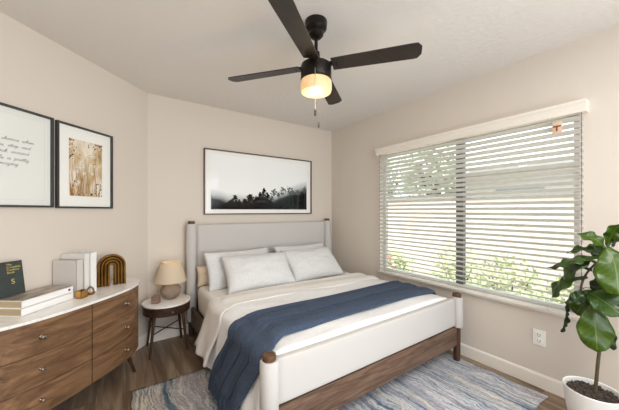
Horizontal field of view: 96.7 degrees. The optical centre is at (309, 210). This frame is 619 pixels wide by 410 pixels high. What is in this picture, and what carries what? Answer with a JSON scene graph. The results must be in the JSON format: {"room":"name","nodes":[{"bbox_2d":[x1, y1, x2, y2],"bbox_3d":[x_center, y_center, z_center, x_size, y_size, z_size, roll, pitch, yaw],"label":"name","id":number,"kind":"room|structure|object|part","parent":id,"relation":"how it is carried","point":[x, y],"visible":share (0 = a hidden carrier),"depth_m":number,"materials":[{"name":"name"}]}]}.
{"room":"bedroom","nodes":[
{"label":"bedroom","id":0,"kind":"room"},
{"bbox_2d":[0,12,147,337],"bbox_3d":[-1.879,0.068,1.427,0.120,2.440,2.600,0,0,11],"label":"wall","id":1,"kind":"structure","parent":0,"point":[39,75],"depth_m":2.01,"materials":[{"name":"beige paint"}]},
{"bbox_2d":[0,102,53,207],"bbox_3d":[-1.765,-0.323,1.643,0.024,0.600,0.428,0,0,10],"label":"framed picture","id":2,"kind":"object","parent":1,"relation":"attached to","point":[26,136],"visible":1,"depth_m":1.70,"materials":[{"name":"grey paper"}]},
{"bbox_2d":[55,120,112,208],"bbox_3d":[-1.683,-0.320,2.083,0.024,0.600,0.428,0,0,11],"label":"framed picture","id":3,"kind":"object","parent":1,"relation":"attached to","point":[83,156],"visible":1,"depth_m":2.05,"materials":[{"name":"grey paper"}]},
{"bbox_2d":[69,138,101,196],"bbox_3d":[-1.686,-0.316,2.083,0.003,0.412,0.255,0,0,10],"label":"art print","id":4,"kind":"object","parent":3,"relation":"attached to","point":[85,158],"depth_m":2.07},
{"bbox_2d":[136,333,146,350],"bbox_3d":[-1.813,1.238,1.415,0.014,0.100,2.600,0,0,11],"label":"baseboard","id":5,"kind":"structure","parent":1,"relation":"attached to","point":[142,340],"depth_m":2.61,"materials":[{"name":"beige paint"}]},
{"bbox_2d":[148,93,331,331],"bbox_3d":[-0.686,0.068,3.384,2.360,2.440,0.120,0,0,-35],"label":"wall","id":6,"kind":"structure","parent":0,"point":[179,131],"depth_m":2.93,"materials":[{"name":"beige paint"}]},
{"bbox_2d":[149,324,195,342],"bbox_3d":[-0.627,1.238,3.342,2.310,0.100,0.014,0,0,-35],"label":"baseboard","id":7,"kind":"structure","parent":6,"relation":"attached to","point":[166,333],"depth_m":2.79,"materials":[{"name":"beige paint"}]},
{"bbox_2d":[204,148,311,214],"bbox_3d":[-0.559,-0.322,3.379,1.415,0.722,0.028,0,0,-35],"label":"framed picture","id":8,"kind":"object","parent":6,"relation":"attached to","point":[234,182],"visible":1,"depth_m":3.31,"materials":[{"name":"white paper"}]},
{"bbox_2d":[49,332,566,409],"bbox_3d":[-0.044,1.338,0.870,4.388,0.100,4.990,0,0,-35],"label":"floor","id":9,"kind":"structure","parent":0,"point":[170,358],"depth_m":2.14,"materials":[{"name":"brown wood"}]},
{"bbox_2d":[0,277,138,409],"bbox_3d":[-1.552,0.934,1.793,0.354,0.713,1.170,0,0,11],"label":"dresser","id":10,"kind":"object","parent":9,"relation":"on","point":[49,355],"visible":0.99,"depth_m":1.61,"materials":[{"name":"brown wood"}]},
{"bbox_2d":[0,292,72,316],"bbox_3d":[-1.650,0.556,1.665,0.170,0.043,0.314,0,0,2],"label":"book","id":11,"kind":"object","parent":10,"relation":"on","point":[9,312],"visible":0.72,"depth_m":1.57,"materials":[{"name":"white paper"}]},
{"bbox_2d":[0,285,72,308],"bbox_3d":[-1.650,0.513,1.665,0.171,0.042,0.310,0,0,3],"label":"book","id":12,"kind":"object","parent":11,"relation":"on","point":[32,297],"visible":0.97,"depth_m":1.60,"materials":[{"name":"white paper"}]},
{"bbox_2d":[0,260,25,297],"bbox_3d":[-1.732,0.390,1.570,0.052,0.196,0.156,0,0,11],"label":"book","id":13,"kind":"object","parent":12,"relation":"on","point":[11,273],"visible":1,"depth_m":1.59,"materials":[{"name":"green paper"}]},
{"bbox_3d":[-1.444,1.025,1.494,0.032,0.022,0.022,0,0,10],"label":"drawer knob","id":14,"kind":"part","parent":10,"relation":"part of","materials":[{"name":"silver metal"}]},
{"bbox_3d":[-1.502,0.683,1.496,0.089,0.172,0.568,0,0,29],"label":"drawer","id":15,"kind":"part","parent":10,"relation":"part of","materials":[{"name":"brown wood"}]},
{"bbox_3d":[-1.502,0.858,1.496,0.089,0.171,0.568,0,0,29],"label":"drawer","id":16,"kind":"part","parent":10,"relation":"part of","materials":[{"name":"brown wood"}]},
{"bbox_3d":[-1.502,1.025,1.496,0.089,0.157,0.568,0,0,29],"label":"drawer","id":17,"kind":"part","parent":10,"relation":"part of","materials":[{"name":"brown wood"}]},
{"bbox_2d":[53,259,82,296],"bbox_3d":[-1.640,0.454,1.871,0.172,0.247,0.048,0,0,4],"label":"book","id":18,"kind":"object","parent":10,"relation":"on","point":[66,272],"visible":0.64,"depth_m":1.85,"materials":[{"name":"grey paper"}]},
{"bbox_2d":[61,253,88,291],"bbox_3d":[-1.633,0.438,1.921,0.170,0.280,0.038,0,0,4],"label":"book","id":19,"kind":"object","parent":10,"relation":"on","point":[85,256],"visible":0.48,"depth_m":1.91,"materials":[{"name":"white paper"}]},
{"bbox_2d":[75,286,94,298],"bbox_3d":[-1.515,0.550,1.875,0.049,0.059,0.122,0,0,5],"label":"brass ornament","id":20,"kind":"object","parent":10,"relation":"on","point":[83,293],"visible":1,"depth_m":1.84,"materials":[{"name":"brown metal"}]},
{"bbox_2d":[74,252,96,292],"bbox_3d":[-1.623,0.436,1.970,0.170,0.282,0.050,0,0,5],"label":"book","id":21,"kind":"object","parent":10,"relation":"on","point":[92,255],"visible":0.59,"depth_m":1.96,"materials":[{"name":"white paper"}]},
{"bbox_2d":[97,254,125,287],"bbox_3d":[-1.546,0.457,2.153,0.042,0.242,0.188,0,0,44],"label":"sculpture","id":22,"kind":"object","parent":10,"relation":"on","point":[118,262],"visible":0.99,"depth_m":2.14,"materials":[{"name":"gold metal"}]},
{"bbox_3d":[-1.399,0.683,2.053,0.089,0.172,0.568,0,0,-8],"label":"drawer","id":23,"kind":"part","parent":10,"relation":"part of","materials":[{"name":"brown wood"}]},
{"bbox_3d":[-1.399,0.858,2.053,0.089,0.171,0.568,0,0,-8],"label":"drawer","id":24,"kind":"part","parent":10,"relation":"part of","materials":[{"name":"brown wood"}]},
{"bbox_3d":[-1.399,1.025,2.053,0.089,0.157,0.568,0,0,-8],"label":"drawer","id":25,"kind":"part","parent":10,"relation":"part of","materials":[{"name":"brown wood"}]},
{"bbox_3d":[-1.420,1.194,2.179,0.033,0.193,0.086,0,0,41],"label":"leg","id":26,"kind":"part","parent":10,"relation":"part of","materials":[{"name":"brown wood"}]},
{"bbox_2d":[142,294,190,359],"bbox_3d":[-1.336,1.064,2.585,0.410,0.451,0.426,0,0,-35],"label":"nightstand","id":27,"kind":"object","parent":9,"relation":"on","point":[180,304],"visible":0.91,"depth_m":2.48,"materials":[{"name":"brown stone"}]},
{"bbox_3d":[-1.521,1.108,2.622,0.071,0.363,0.030,0,0,2],"label":"leg","id":28,"kind":"part","parent":27,"relation":"part of","materials":[{"name":"brown wood"}]},
{"bbox_3d":[-1.377,1.108,2.412,0.030,0.363,0.071,0,0,19],"label":"leg","id":29,"kind":"part","parent":27,"relation":"part of","materials":[{"name":"brown wood"}]},
{"bbox_2d":[151,295,160,303],"bbox_3d":[-1.395,0.804,2.505,0.060,0.066,0.060,0,0,-6],"label":"wooden block","id":30,"kind":"object","parent":27,"relation":"on","point":[155,299],"visible":1,"depth_m":2.48,"materials":[{"name":"brown wood"}]},
{"bbox_2d":[154,260,186,298],"bbox_3d":[-1.334,0.664,2.653,0.286,0.347,0.286,0,0,-35],"label":"table lamp","id":31,"kind":"object","parent":27,"relation":"on","point":[170,273],"visible":1,"depth_m":2.58,"materials":[{"name":"beige fabric"}]},
{"bbox_3d":[-1.334,0.582,2.653,0.286,0.183,0.286,0,0,-34],"label":"lamp shade","id":32,"kind":"part","parent":31,"relation":"part of","materials":[{"name":"beige fabric"}]},
{"bbox_3d":[-1.226,0.892,2.452,0.221,0.064,0.043,0,0,-40],"label":"drawer","id":33,"kind":"part","parent":27,"relation":"part of","materials":[{"name":"brown wood"}]},
{"bbox_3d":[-1.304,1.108,2.771,0.030,0.363,0.071,0,0,19],"label":"leg","id":34,"kind":"part","parent":27,"relation":"part of","materials":[{"name":"brown wood"}]},
{"bbox_3d":[-1.160,1.108,2.561,0.071,0.363,0.030,0,0,2],"label":"leg","id":35,"kind":"part","parent":27,"relation":"part of","materials":[{"name":"brown wood"}]},
{"bbox_2d":[131,352,547,409],"bbox_3d":[0.189,1.282,1.929,2.377,0.011,1.698,0,0,-35],"label":"area rug","id":36,"kind":"object","parent":9,"relation":"on","point":[442,382],"visible":0.28,"depth_m":1.94,"materials":[{"name":"carpet"}]},
{"bbox_2d":[186,218,462,409],"bbox_3d":[0.022,0.696,2.604,1.877,1.184,1.899,0,0,-35],"label":"bed","id":37,"kind":"object","parent":36,"relation":"on","point":[331,373],"visible":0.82,"depth_m":1.89,"materials":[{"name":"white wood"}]},
{"bbox_3d":[-1.218,0.721,2.842,0.060,1.135,0.060,0,0,-34],"label":"post leg","id":38,"kind":"part","parent":37,"relation":"part of","materials":[{"name":"brown wood"}]},
{"bbox_3d":[-0.708,1.060,2.100,0.028,0.165,1.740,0,0,-34],"label":"rail","id":39,"kind":"part","parent":37,"relation":"part of","materials":[{"name":"brown wood"}]},
{"bbox_3d":[-0.492,0.535,3.353,1.715,0.785,0.060,0,0,-34],"label":"headboard panel","id":40,"kind":"part","parent":37,"relation":"part of","materials":[{"name":"grey fabric"}]},
{"bbox_2d":[198,271,349,316],"bbox_3d":[0.030,0.886,2.589,1.700,0.262,1.630,0,0,-35],"label":"mattress","id":41,"kind":"object","parent":37,"relation":"on","point":[205,296],"visible":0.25,"depth_m":2.59,"materials":[{"name":"white fabric"}]},
{"bbox_2d":[196,266,208,286],"bbox_3d":[-0.891,0.660,2.940,0.601,0.194,0.163,0,0,-35],"label":"bed pillow","id":42,"kind":"object","parent":41,"relation":"on","point":[202,271],"visible":0.12,"depth_m":2.77,"materials":[{"name":"beige fabric"}]},
{"bbox_2d":[203,247,268,290],"bbox_3d":[-0.712,0.588,2.874,0.722,0.346,0.228,0,0,-36],"label":"bed pillow","id":43,"kind":"object","parent":41,"relation":"on","point":[217,278],"visible":0.27,"depth_m":2.71,"materials":[{"name":"grey fabric"}]},
{"bbox_2d":[220,252,295,294],"bbox_3d":[-0.495,0.596,2.743,0.701,0.309,0.318,0,0,-31],"label":"bed pillow","id":44,"kind":"object","parent":41,"relation":"on","point":[255,271],"visible":0.95,"depth_m":2.65,"materials":[{"name":"grey fabric"}]},
{"bbox_2d":[194,273,378,366],"bbox_3d":[-0.055,0.917,2.565,1.852,0.449,0.532,0,0,-28],"label":"coverlet","id":45,"kind":"object","parent":41,"relation":"on","point":[209,331],"visible":0.93,"depth_m":2.25,"materials":[{"name":"beige fabric"}]},
{"bbox_2d":[273,243,322,251],"bbox_3d":[-0.073,0.588,3.338,0.724,0.350,0.226,0,0,-32],"label":"bed pillow","id":46,"kind":"object","parent":41,"relation":"on","point":[317,245],"visible":0.15,"depth_m":3.32,"materials":[{"name":"grey fabric"}]},
{"bbox_2d":[280,247,343,281],"bbox_3d":[0.043,0.596,3.162,0.702,0.308,0.314,0,0,-37],"label":"bed pillow","id":47,"kind":"object","parent":41,"relation":"on","point":[312,263],"visible":0.94,"depth_m":3.06,"materials":[{"name":"grey fabric"}]},
{"bbox_2d":[206,279,446,409],"bbox_3d":[0.204,0.948,2.226,1.783,0.483,0.943,0,0,-35],"label":"duvet","id":48,"kind":"object","parent":41,"relation":"on","point":[299,339],"visible":0.36,"depth_m":1.94,"materials":[{"name":"beige fabric"}]},
{"bbox_2d":[208,281,435,409],"bbox_3d":[0.235,0.951,2.151,1.836,0.554,0.741,0,0,-35],"label":"throw blanket","id":49,"kind":"object","parent":48,"relation":"on","point":[236,367],"visible":0.96,"depth_m":1.75,"materials":[{"name":"blue fabric"}]},
{"bbox_3d":[0.530,0.853,1.865,1.715,0.234,0.050,0,0,-34],"label":"footboard panel","id":50,"kind":"part","parent":37,"relation":"part of","materials":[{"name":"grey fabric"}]},
{"bbox_3d":[0.533,1.062,1.861,1.775,0.163,0.028,0,0,-34],"label":"foot rail","id":51,"kind":"part","parent":37,"relation":"part of","materials":[{"name":"white fabric"}]},
{"bbox_3d":[1.264,1.015,2.364,0.060,0.525,0.060,0,0,-34],"label":"post leg","id":52,"kind":"part","parent":37,"relation":"part of","materials":[{"name":"brown wood"}]},
{"bbox_2d":[548,224,618,409],"bbox_3d":[1.549,0.675,1.533,0.272,1.226,0.393,0,0,-35],"label":"potted plant","id":53,"kind":"object","parent":9,"relation":"on","point":[594,329],"visible":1,"depth_m":1.50,"materials":[{"name":"green plant"}]},
{"bbox_3d":[1.581,0.614,1.519,0.023,0.805,0.130,0,0,-43],"label":"stem","id":54,"kind":"part","parent":53,"relation":"part of","materials":[{"name":"brown plant"}]},
{"bbox_3d":[1.569,1.137,1.529,0.246,0.302,0.246,0,0,-34],"label":"pot","id":55,"kind":"part","parent":53,"relation":"part of","materials":[{"name":"white ceramic"}]},
{"bbox_2d":[0,0,618,131],"bbox_3d":[-0.044,-1.202,0.870,4.388,0.100,4.990,0,0,-35],"label":"ceiling","id":56,"kind":"structure","parent":0,"point":[184,50],"depth_m":1.86,"materials":[{"name":"white paint"}]},
{"bbox_2d":[228,0,421,127],"bbox_3d":[0.040,-0.845,1.679,0.895,0.615,0.895,0,0,-28],"label":"ceiling fan","id":57,"kind":"object","parent":56,"relation":"hanging from","point":[316,80],"visible":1,"depth_m":1.59,"materials":[{"name":"black metal"}]},
{"bbox_3d":[-0.295,-0.880,1.781,0.500,0.029,0.111,0,0,17],"label":"blade","id":58,"kind":"part","parent":57,"relation":"part of","materials":[{"name":"brown wood"}]},
{"bbox_3d":[-0.062,-0.880,1.344,0.111,0.029,0.500,0,0,17],"label":"blade","id":59,"kind":"part","parent":57,"relation":"part of","materials":[{"name":"brown wood"}]},
{"bbox_3d":[0.040,-0.752,1.679,0.190,0.079,0.190,0,0,-34],"label":"lamp shade","id":60,"kind":"part","parent":57,"relation":"part of","materials":[{"name":"beige glass"}]},
{"bbox_3d":[0.142,-0.880,2.014,0.111,0.029,0.500,0,0,17],"label":"blade","id":61,"kind":"part","parent":57,"relation":"part of","materials":[{"name":"brown wood"}]},
{"bbox_3d":[0.375,-0.880,1.577,0.500,0.029,0.111,0,0,17],"label":"blade","id":62,"kind":"part","parent":57,"relation":"part of","materials":[{"name":"brown wood"}]},
{"bbox_2d":[332,24,618,391],"bbox_3d":[1.715,0.068,2.079,0.120,2.440,4.990,0,0,-35],"label":"wall","id":63,"kind":"structure","parent":0,"point":[587,67],"depth_m":2.14,"materials":[{"name":"beige paint"}]},
{"bbox_2d":[378,272,578,320],"bbox_3d":[1.335,0.720,2.564,0.087,0.022,1.740,0,0,-35],"label":"window sill","id":64,"kind":"structure","parent":63,"relation":"attached to","point":[560,315],"depth_m":2.27,"materials":[{"name":"beige paint"}]},
{"bbox_2d":[383,114,578,312],"bbox_3d":[1.387,0.015,2.600,0.050,1.395,1.720,0,0,-35],"label":"window","id":65,"kind":"structure","parent":63,"relation":"in","point":[575,179],"depth_m":2.54,"materials":[{"name":"grey plastic"}]},
{"bbox_2d":[375,98,588,318],"bbox_3d":[1.298,-0.009,2.518,0.070,1.432,1.775,0,0,-35],"label":"window blind","id":66,"kind":"object","parent":65,"relation":"attached to","point":[580,106],"visible":0.88,"depth_m":2.24,"materials":[{"name":"beige paint"}]},
{"bbox_3d":[0.890,0.023,3.120,0.057,1.360,0.002,0,0,-34],"label":"ladder cord","id":67,"kind":"part","parent":66,"relation":"part of","materials":[{"name":"white fabric"}]},
{"bbox_3d":[1.281,0.023,2.551,0.057,1.360,0.002,0,0,-34],"label":"ladder cord","id":68,"kind":"part","parent":66,"relation":"part of","materials":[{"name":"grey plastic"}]},
{"bbox_3d":[1.304,0.698,2.518,0.052,0.018,1.730,0,0,-34],"label":"rail","id":69,"kind":"part","parent":66,"relation":"part of","materials":[{"name":"beige paint"}]},
{"bbox_3d":[1.695,0.023,1.950,0.057,1.360,0.002,0,0,-34],"label":"ladder cord","id":70,"kind":"part","parent":66,"relation":"part of","materials":[{"name":"white fabric"}]},
{"bbox_2d":[552,121,561,134],"bbox_3d":[1.699,-0.583,1.889,0.008,0.112,0.052,0,0,-35],"label":"tag","id":71,"kind":"object","parent":66,"relation":"hanging from","point":[556,126],"visible":1,"depth_m":1.89,"materials":[{"name":"brown paper"}]},
{"bbox_3d":[1.775,0.018,1.798,0.005,1.330,0.004,0,0,41],"label":"lift cord","id":72,"kind":"part","parent":66,"relation":"part of","materials":[{"name":"white fabric"}]},
{"bbox_2d":[449,343,564,397],"bbox_3d":[1.660,1.238,2.041,0.014,0.100,4.750,0,0,-35],"label":"baseboard","id":73,"kind":"structure","parent":63,"relation":"attached to","point":[549,384],"depth_m":2.13,"materials":[{"name":"beige paint"}]},
{"bbox_2d":[533,328,545,346],"bbox_3d":[1.680,0.927,2.015,0.009,0.112,0.074,0,0,-35],"label":"wall outlet","id":74,"kind":"object","parent":63,"relation":"attached to","point":[539,337],"visible":1,"depth_m":2.01,"materials":[{"name":"white plastic"}]},
{"bbox_2d":[408,268,566,303],"bbox_3d":[5.572,1.488,8.825,13.880,0.100,26.000,0,0,-35],"label":"ground","id":75,"kind":"structure","parent":0,"point":[408,268],"depth_m":5.96,"materials":[{"name":"soil"}]},
{"bbox_2d":[388,246,414,272],"bbox_3d":[1.554,1.028,4.992,0.731,0.829,0.664,0,0,-35],"label":"shrub","id":76,"kind":"object","parent":75,"relation":"on","point":[393,253],"visible":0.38,"depth_m":4.90,"materials":[{"name":"green plant"}]},
{"bbox_2d":[388,154,416,196],"bbox_3d":[3.087,-0.738,11.499,3.102,4.371,3.063,0,0,-35],"label":"tree","id":77,"kind":"object","parent":75,"relation":"on","point":[408,154],"visible":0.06,"depth_m":11.02,"materials":[{"name":"green plant"}]},
{"bbox_2d":[398,145,467,195],"bbox_3d":[3.679,-0.580,8.261,1.973,4.056,2.014,0,0,-35],"label":"tree","id":78,"kind":"object","parent":75,"relation":"on","point":[454,145],"visible":0.2,"depth_m":7.97,"materials":[{"name":"green plant"}]},
{"bbox_2d":[430,243,482,285],"bbox_3d":[2.294,0.975,4.255,0.794,0.934,0.764,0,0,-35],"label":"shrub","id":79,"kind":"object","parent":75,"relation":"on","point":[468,250],"visible":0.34,"depth_m":4.23,"materials":[{"name":"green plant"}]},
{"bbox_2d":[388,191,573,298],"bbox_3d":[2.154,0.538,7.690,0.260,1.800,17.000,0,0,-35],"label":"wall","id":80,"kind":"structure","parent":75,"relation":"on","point":[565,192],"depth_m":5.44,"materials":[{"name":"beige paint"}]},
{"bbox_2d":[471,253,545,298],"bbox_3d":[2.470,0.977,3.452,0.772,0.931,0.744,0,0,35],"label":"shrub","id":81,"kind":"object","parent":75,"relation":"on","point":[513,255],"visible":0.44,"depth_m":3.36,"materials":[{"name":"green plant"}]},
{"bbox_2d":[448,141,573,193],"bbox_3d":[9.839,-0.512,7.632,5.000,3.900,11.000,0,0,-35],"label":"neighbouring house","id":82,"kind":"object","parent":75,"relation":"on","point":[570,173],"visible":0.04,"depth_m":8.78,"materials":[{"name":"grey"}]},
{"bbox_2d":[536,273,573,304],"bbox_3d":[2.616,1.020,2.681,0.684,0.845,0.674,0,0,-35],"label":"shrub","id":83,"kind":"object","parent":75,"relation":"on","point":[550,278],"visible":0.07,"depth_m":2.79,"materials":[{"name":"green plant"}]}
]}

